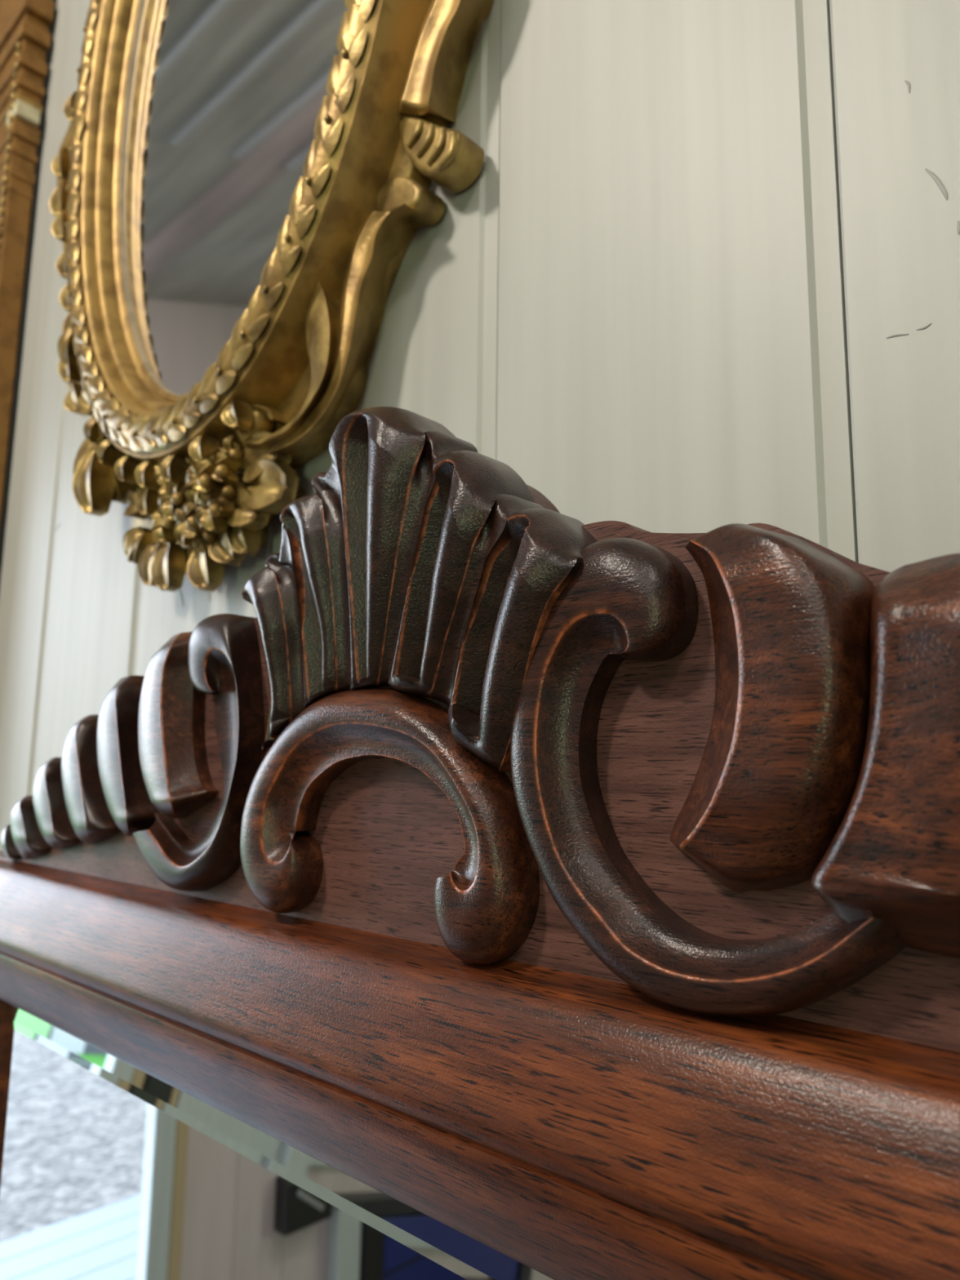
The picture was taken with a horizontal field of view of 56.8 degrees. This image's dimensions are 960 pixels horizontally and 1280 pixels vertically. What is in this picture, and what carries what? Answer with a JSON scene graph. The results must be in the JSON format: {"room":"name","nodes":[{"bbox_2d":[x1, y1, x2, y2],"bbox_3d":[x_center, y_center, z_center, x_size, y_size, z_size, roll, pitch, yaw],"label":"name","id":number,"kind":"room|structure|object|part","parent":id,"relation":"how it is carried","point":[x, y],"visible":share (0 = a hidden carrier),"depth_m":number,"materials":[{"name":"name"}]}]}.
{"room":"antique shop","nodes":[
{"label":"antique shop","id":0,"kind":"room"},
{"bbox_2d":[0,0,959,850],"bbox_3d":[0.382,0.357,-0.035,4.536,2.495,0.060,-7,-12,43],"label":"wall","id":1,"kind":"structure","parent":0,"point":[698,271],"depth_m":0.31,"materials":[{"name":"beige paint"}]},
{"bbox_2d":[0,0,57,583],"bbox_3d":[-0.439,-0.388,0.814,0.107,1.600,0.028,-7,-12,43],"label":"gilt frame","id":2,"kind":"object","parent":1,"relation":"attached to","point":[27,27],"visible":1,"depth_m":0.79,"materials":[{"name":"gold wood"}]},
{"bbox_3d":[-0.437,-0.390,0.813,0.091,0.004,0.021,-7,-12,43],"label":"moulding","id":3,"kind":"part","parent":2,"relation":"part of","materials":[{"name":"gold metal"}]},
{"bbox_3d":[-0.437,-0.407,0.815,0.092,0.010,0.021,-7,-12,43],"label":"moulding","id":4,"kind":"part","parent":2,"relation":"part of","materials":[{"name":"gold metal"}]},
{"bbox_3d":[-0.437,-0.427,0.818,0.092,0.006,0.022,-7,-12,43],"label":"moulding","id":5,"kind":"part","parent":2,"relation":"part of","materials":[{"name":"gold metal"}]},
{"bbox_3d":[-0.436,-0.447,0.821,0.093,0.014,0.022,-7,-12,43],"label":"moulding","id":6,"kind":"part","parent":2,"relation":"part of","materials":[{"name":"gold metal"}]},
{"bbox_3d":[-0.436,-0.475,0.825,0.093,0.007,0.022,-7,-12,43],"label":"moulding","id":7,"kind":"part","parent":2,"relation":"part of","materials":[{"name":"paint"}]},
{"bbox_3d":[-0.435,-0.492,0.827,0.094,0.008,0.023,-7,-12,43],"label":"moulding","id":8,"kind":"part","parent":2,"relation":"part of","materials":[{"name":"gold metal"}]},
{"bbox_3d":[-0.435,-0.514,0.830,0.095,0.012,0.024,-7,-12,43],"label":"moulding","id":9,"kind":"part","parent":2,"relation":"part of","materials":[{"name":"gold metal"}]},
{"bbox_3d":[-0.434,-0.543,0.833,0.096,0.014,0.024,-7,-12,43],"label":"moulding","id":10,"kind":"part","parent":2,"relation":"part of","materials":[{"name":"gold metal"}]},
{"bbox_3d":[-0.434,-0.572,0.837,0.097,0.020,0.025,-7,-12,43],"label":"moulding","id":11,"kind":"part","parent":2,"relation":"part of","materials":[{"name":"gold metal"}]},
{"bbox_2d":[49,0,493,591],"bbox_3d":[-0.174,-0.339,0.542,0.486,0.639,0.048,-7,-12,43],"label":"oval mirror","id":12,"kind":"object","parent":1,"relation":"attached to","point":[241,196],"visible":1,"depth_m":0.47,"materials":[{"name":"gold glass"}]},
{"bbox_3d":[-0.271,-0.296,0.647,0.194,0.320,0.014,-7,-12,43],"label":"plate","id":13,"kind":"part","parent":12,"relation":"part of","materials":[{"name":"paint"}]},
{"bbox_2d":[162,517,175,528],"bbox_3d":[-0.171,-0.064,0.487,0.006,0.006,0.007,-7,-12,43],"label":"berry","id":14,"kind":"object","parent":12,"relation":"on","point":[167,522],"depth_m":0.48,"materials":[{"name":"paint"}]},
{"bbox_2d":[170,491,184,505],"bbox_3d":[-0.160,-0.075,0.470,0.007,0.007,0.007,-7,-12,43],"label":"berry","id":15,"kind":"object","parent":12,"relation":"on","point":[177,498],"depth_m":0.47,"materials":[{"name":"paint"}]},
{"bbox_2d":[186,515,198,528],"bbox_3d":[-0.149,-0.061,0.460,0.007,0.007,0.007,-7,-12,43],"label":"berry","id":16,"kind":"object","parent":12,"relation":"on","point":[192,521],"depth_m":0.46,"materials":[{"name":"paint"}]},
{"bbox_2d":[197,473,211,488],"bbox_3d":[-0.138,-0.079,0.443,0.007,0.008,0.007,0,-9,5],"label":"bead","id":17,"kind":"object","parent":12,"relation":"on","point":[204,480],"depth_m":0.44,"materials":[{"name":"paint"}]},
{"bbox_2d":[203,530,216,542],"bbox_3d":[-0.139,-0.053,0.458,0.005,0.006,0.007,-7,-12,43],"label":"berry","id":18,"kind":"object","parent":12,"relation":"on","point":[208,535],"depth_m":0.46,"materials":[{"name":"paint"}]},
{"bbox_2d":[208,503,221,517],"bbox_3d":[-0.132,-0.064,0.441,0.006,0.007,0.007,-7,-12,43],"label":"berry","id":19,"kind":"object","parent":12,"relation":"on","point":[214,509],"depth_m":0.44,"materials":[{"name":"paint"}]},
{"bbox_2d":[214,464,228,477],"bbox_3d":[-0.128,-0.084,0.441,0.006,0.006,0.007,-7,-12,43],"label":"bead","id":20,"kind":"object","parent":12,"relation":"on","point":[220,470],"depth_m":0.44,"materials":[{"name":"paint"}]},
{"bbox_2d":[222,485,235,497],"bbox_3d":[-0.125,-0.074,0.442,0.005,0.005,0.007,-7,-12,43],"label":"bead","id":21,"kind":"object","parent":12,"relation":"on","point":[227,491],"depth_m":0.44,"materials":[{"name":"paint"}]},
{"bbox_3d":[-0.146,-0.370,0.525,0.286,0.478,0.001,-7,-12,43],"label":"glass","id":22,"kind":"part","parent":12,"relation":"part of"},
{"bbox_2d":[229,448,241,459],"bbox_3d":[-0.122,-0.092,0.442,0.006,0.005,0.005,4,-9,-23],"label":"bead","id":23,"kind":"object","parent":12,"relation":"on","point":[234,454],"depth_m":0.44,"materials":[{"name":"paint"}]},
{"bbox_3d":[-0.149,-0.370,0.522,0.365,0.557,0.042,-7,-12,43],"label":"frame","id":24,"kind":"part","parent":12,"relation":"part of","materials":[{"name":"paint"}]},
{"bbox_3d":[-0.139,-0.368,0.533,0.390,0.582,0.014,-7,-12,43],"label":"plate","id":25,"kind":"part","parent":12,"relation":"part of","materials":[{"name":"paint"}]},
{"bbox_2d":[0,406,959,1279],"bbox_3d":[-0.011,0.340,0.238,0.730,0.829,0.094,-7,-12,43],"label":"wall mirror","id":26,"kind":"object","parent":1,"relation":"attached to","point":[526,890],"visible":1,"depth_m":0.22,"materials":[{"name":"brown wood"}]},
{"bbox_3d":[-0.250,0.481,0.452,0.064,0.599,0.082,-7,-12,43],"label":"rail","id":27,"kind":"part","parent":26,"relation":"part of","materials":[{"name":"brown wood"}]},
{"bbox_2d":[0,1029,466,1279],"bbox_3d":[-0.028,0.417,0.209,0.568,0.506,0.001,-7,-12,43],"label":"mirror glass","id":28,"kind":"object","parent":26,"relation":"attached to","point":[99,1182],"depth_m":0.34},
{"bbox_3d":[-0.008,0.121,0.272,0.730,0.064,0.093,-7,-12,43],"label":"rail","id":29,"kind":"part","parent":26,"relation":"part of","materials":[{"name":"brown wood"}]}
]}

